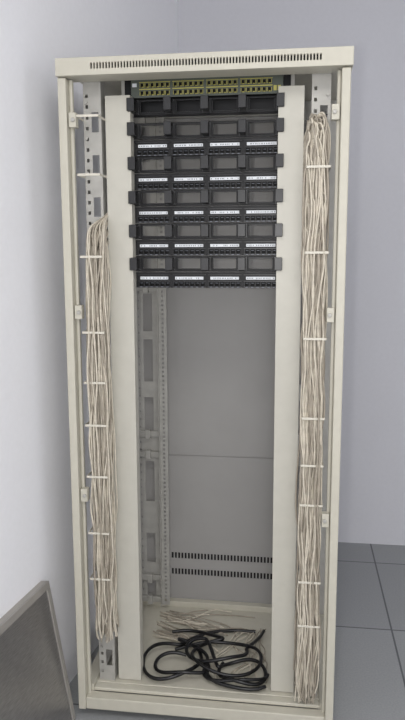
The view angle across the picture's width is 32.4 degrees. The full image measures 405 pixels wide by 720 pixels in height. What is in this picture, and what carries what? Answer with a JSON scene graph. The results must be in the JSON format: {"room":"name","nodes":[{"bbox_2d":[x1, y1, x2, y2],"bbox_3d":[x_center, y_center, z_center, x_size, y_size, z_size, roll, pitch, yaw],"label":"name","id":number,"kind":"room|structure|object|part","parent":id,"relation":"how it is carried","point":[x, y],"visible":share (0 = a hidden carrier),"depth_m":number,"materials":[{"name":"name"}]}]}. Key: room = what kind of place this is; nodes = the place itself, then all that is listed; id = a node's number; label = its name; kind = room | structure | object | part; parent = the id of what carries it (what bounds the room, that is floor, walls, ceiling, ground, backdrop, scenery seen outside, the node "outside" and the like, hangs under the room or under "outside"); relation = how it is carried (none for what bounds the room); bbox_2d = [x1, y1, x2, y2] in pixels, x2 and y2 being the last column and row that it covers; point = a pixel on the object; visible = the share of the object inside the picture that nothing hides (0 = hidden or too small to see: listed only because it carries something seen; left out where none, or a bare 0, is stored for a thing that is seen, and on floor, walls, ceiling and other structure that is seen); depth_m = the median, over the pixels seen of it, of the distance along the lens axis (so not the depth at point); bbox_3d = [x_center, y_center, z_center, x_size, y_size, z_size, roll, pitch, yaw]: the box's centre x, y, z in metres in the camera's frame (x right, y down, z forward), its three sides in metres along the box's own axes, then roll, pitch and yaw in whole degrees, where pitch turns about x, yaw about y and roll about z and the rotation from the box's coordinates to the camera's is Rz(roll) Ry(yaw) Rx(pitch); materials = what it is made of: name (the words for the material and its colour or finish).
{"room":"server room","nodes":[
{"label":"server room","id":0,"kind":"room"},
{"bbox_2d":[0,0,177,682],"bbox_3d":[-0.914,-0.093,0.792,0.119,2.900,5.868,2,9,15],"label":"wall","id":1,"kind":"structure","parent":0,"point":[36,523],"depth_m":2.11,"materials":[{"name":"paint"}]},
{"bbox_2d":[69,542,404,719],"bbox_3d":[0.768,1.399,0.796,4.700,0.060,5.800,1,9,8],"label":"floor","id":2,"kind":"structure","parent":0,"point":[369,669],"depth_m":2.65,"materials":[{"name":"tile"}]},
{"bbox_2d":[0,581,75,719],"bbox_3d":[-0.610,1.003,1.654,0.110,0.461,1.150,2,9,15],"label":"panel","id":3,"kind":"object","parent":2,"relation":"on","point":[34,682],"visible":1,"depth_m":2.05,"materials":[{"name":"metal"}]},
{"bbox_2d":[55,46,353,719],"bbox_3d":[0.040,0.116,2.329,0.807,2.000,0.640,1,9,8],"label":"tall cabinet","id":4,"kind":"object","parent":2,"relation":"on","point":[206,382],"depth_m":2.17,"materials":[{"name":"beige metal"}]},
{"bbox_2d":[86,212,118,642],"bbox_3d":[-0.297,0.169,2.152,0.080,1.454,0.167,2,9,14],"label":"cable bundle","id":5,"kind":"object","parent":4,"relation":"in","point":[102,440],"visible":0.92,"depth_m":2.10,"materials":[{"name":"beige plastic"}]},
{"bbox_3d":[0.011,-0.735,2.010,0.483,0.044,0.092,1,9,8],"label":"cable management panel","id":6,"kind":"part","parent":4,"relation":"part of","materials":[{"name":"black plastic"}]},
{"bbox_3d":[0.010,-0.284,2.062,0.483,0.046,0.054,1,9,8],"label":"cable management panel","id":7,"kind":"part","parent":4,"relation":"part of","materials":[{"name":"black plastic"}]},
{"bbox_3d":[0.009,-0.475,2.032,0.483,0.046,0.054,1,9,8],"label":"cable management panel","id":8,"kind":"part","parent":4,"relation":"part of","materials":[{"name":"black plastic"}]},
{"bbox_3d":[0.015,-0.529,2.066,0.483,0.047,0.046,1,9,8],"label":"patch panel","id":9,"kind":"part","parent":4,"relation":"part of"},
{"bbox_3d":[0.009,-0.571,2.017,0.483,0.046,0.054,1,9,8],"label":"cable management panel","id":10,"kind":"part","parent":4,"relation":"part of","materials":[{"name":"black plastic"}]},
{"bbox_3d":[0.009,-0.666,2.002,0.483,0.046,0.054,1,9,8],"label":"cable management panel","id":11,"kind":"part","parent":4,"relation":"part of","materials":[{"name":"black plastic"}]},
{"bbox_3d":[0.005,1.091,2.208,0.752,0.052,0.068,1,9,8],"label":"sill","id":12,"kind":"part","parent":4,"relation":"part of","materials":[{"name":"beige metal"}]},
{"bbox_2d":[143,609,268,691],"bbox_3d":[0.021,0.992,2.464,0.449,0.057,0.513,1,9,8],"label":"pile","id":13,"kind":"object","parent":4,"relation":"on","point":[185,643],"visible":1,"depth_m":2.40,"materials":[{"name":"black rubber"}]},
{"bbox_3d":[0.016,-0.243,2.111,0.483,0.047,0.046,1,9,8],"label":"patch panel","id":14,"kind":"part","parent":4,"relation":"part of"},
{"bbox_3d":[0.010,-0.380,2.047,0.483,0.046,0.054,1,9,8],"label":"cable management panel","id":15,"kind":"part","parent":4,"relation":"part of","materials":[{"name":"black plastic"}]},
{"bbox_3d":[0.015,-0.434,2.080,0.483,0.047,0.046,1,9,8],"label":"patch panel","id":16,"kind":"part","parent":4,"relation":"part of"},
{"bbox_3d":[0.014,-0.625,2.050,0.483,0.047,0.046,1,9,8],"label":"patch panel","id":17,"kind":"part","parent":4,"relation":"part of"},
{"bbox_3d":[0.015,-0.339,2.096,0.483,0.047,0.046,1,9,8],"label":"patch panel","id":18,"kind":"part","parent":4,"relation":"part of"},
{"bbox_3d":[0.045,1.034,2.499,0.800,0.075,0.590,1,9,8],"label":"plate","id":19,"kind":"part","parent":4,"relation":"part of","materials":[{"name":"metal"}]},
{"bbox_2d":[125,74,290,101],"bbox_3d":[0.009,-0.774,1.923,0.468,0.054,0.272,1,9,8],"label":"switch","id":20,"kind":"object","parent":4,"relation":"in","point":[265,85],"visible":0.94,"depth_m":1.90,"materials":[{"name":"grey"}]},
{"bbox_3d":[0.041,-0.870,2.213,0.800,0.015,0.560,1,9,8],"label":"roof plate","id":21,"kind":"part","parent":4,"relation":"part of","materials":[{"name":"metal"}]},
{"bbox_3d":[0.080,0.046,2.626,0.724,1.835,0.014,1,9,8],"label":"door","id":22,"kind":"part","parent":4,"relation":"part of","materials":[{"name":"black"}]},
{"bbox_3d":[0.079,0.034,2.612,0.800,1.895,0.050,1,9,8],"label":"frame","id":23,"kind":"part","parent":4,"relation":"part of","materials":[{"name":"metal"}]},
{"bbox_2d":[293,112,330,704],"bbox_3d":[0.316,0.189,2.066,0.083,1.760,0.159,0,9,0],"label":"cable bundle","id":24,"kind":"object","parent":4,"relation":"in","point":[317,139],"visible":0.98,"depth_m":1.99,"materials":[{"name":"beige plastic"}]},
{"bbox_2d":[177,0,404,545],"bbox_3d":[1.616,-0.495,3.276,3.750,2.900,0.130,1,9,8],"label":"wall","id":25,"kind":"structure","parent":0,"point":[372,457],"depth_m":3.29,"materials":[{"name":"paint"}]}
]}

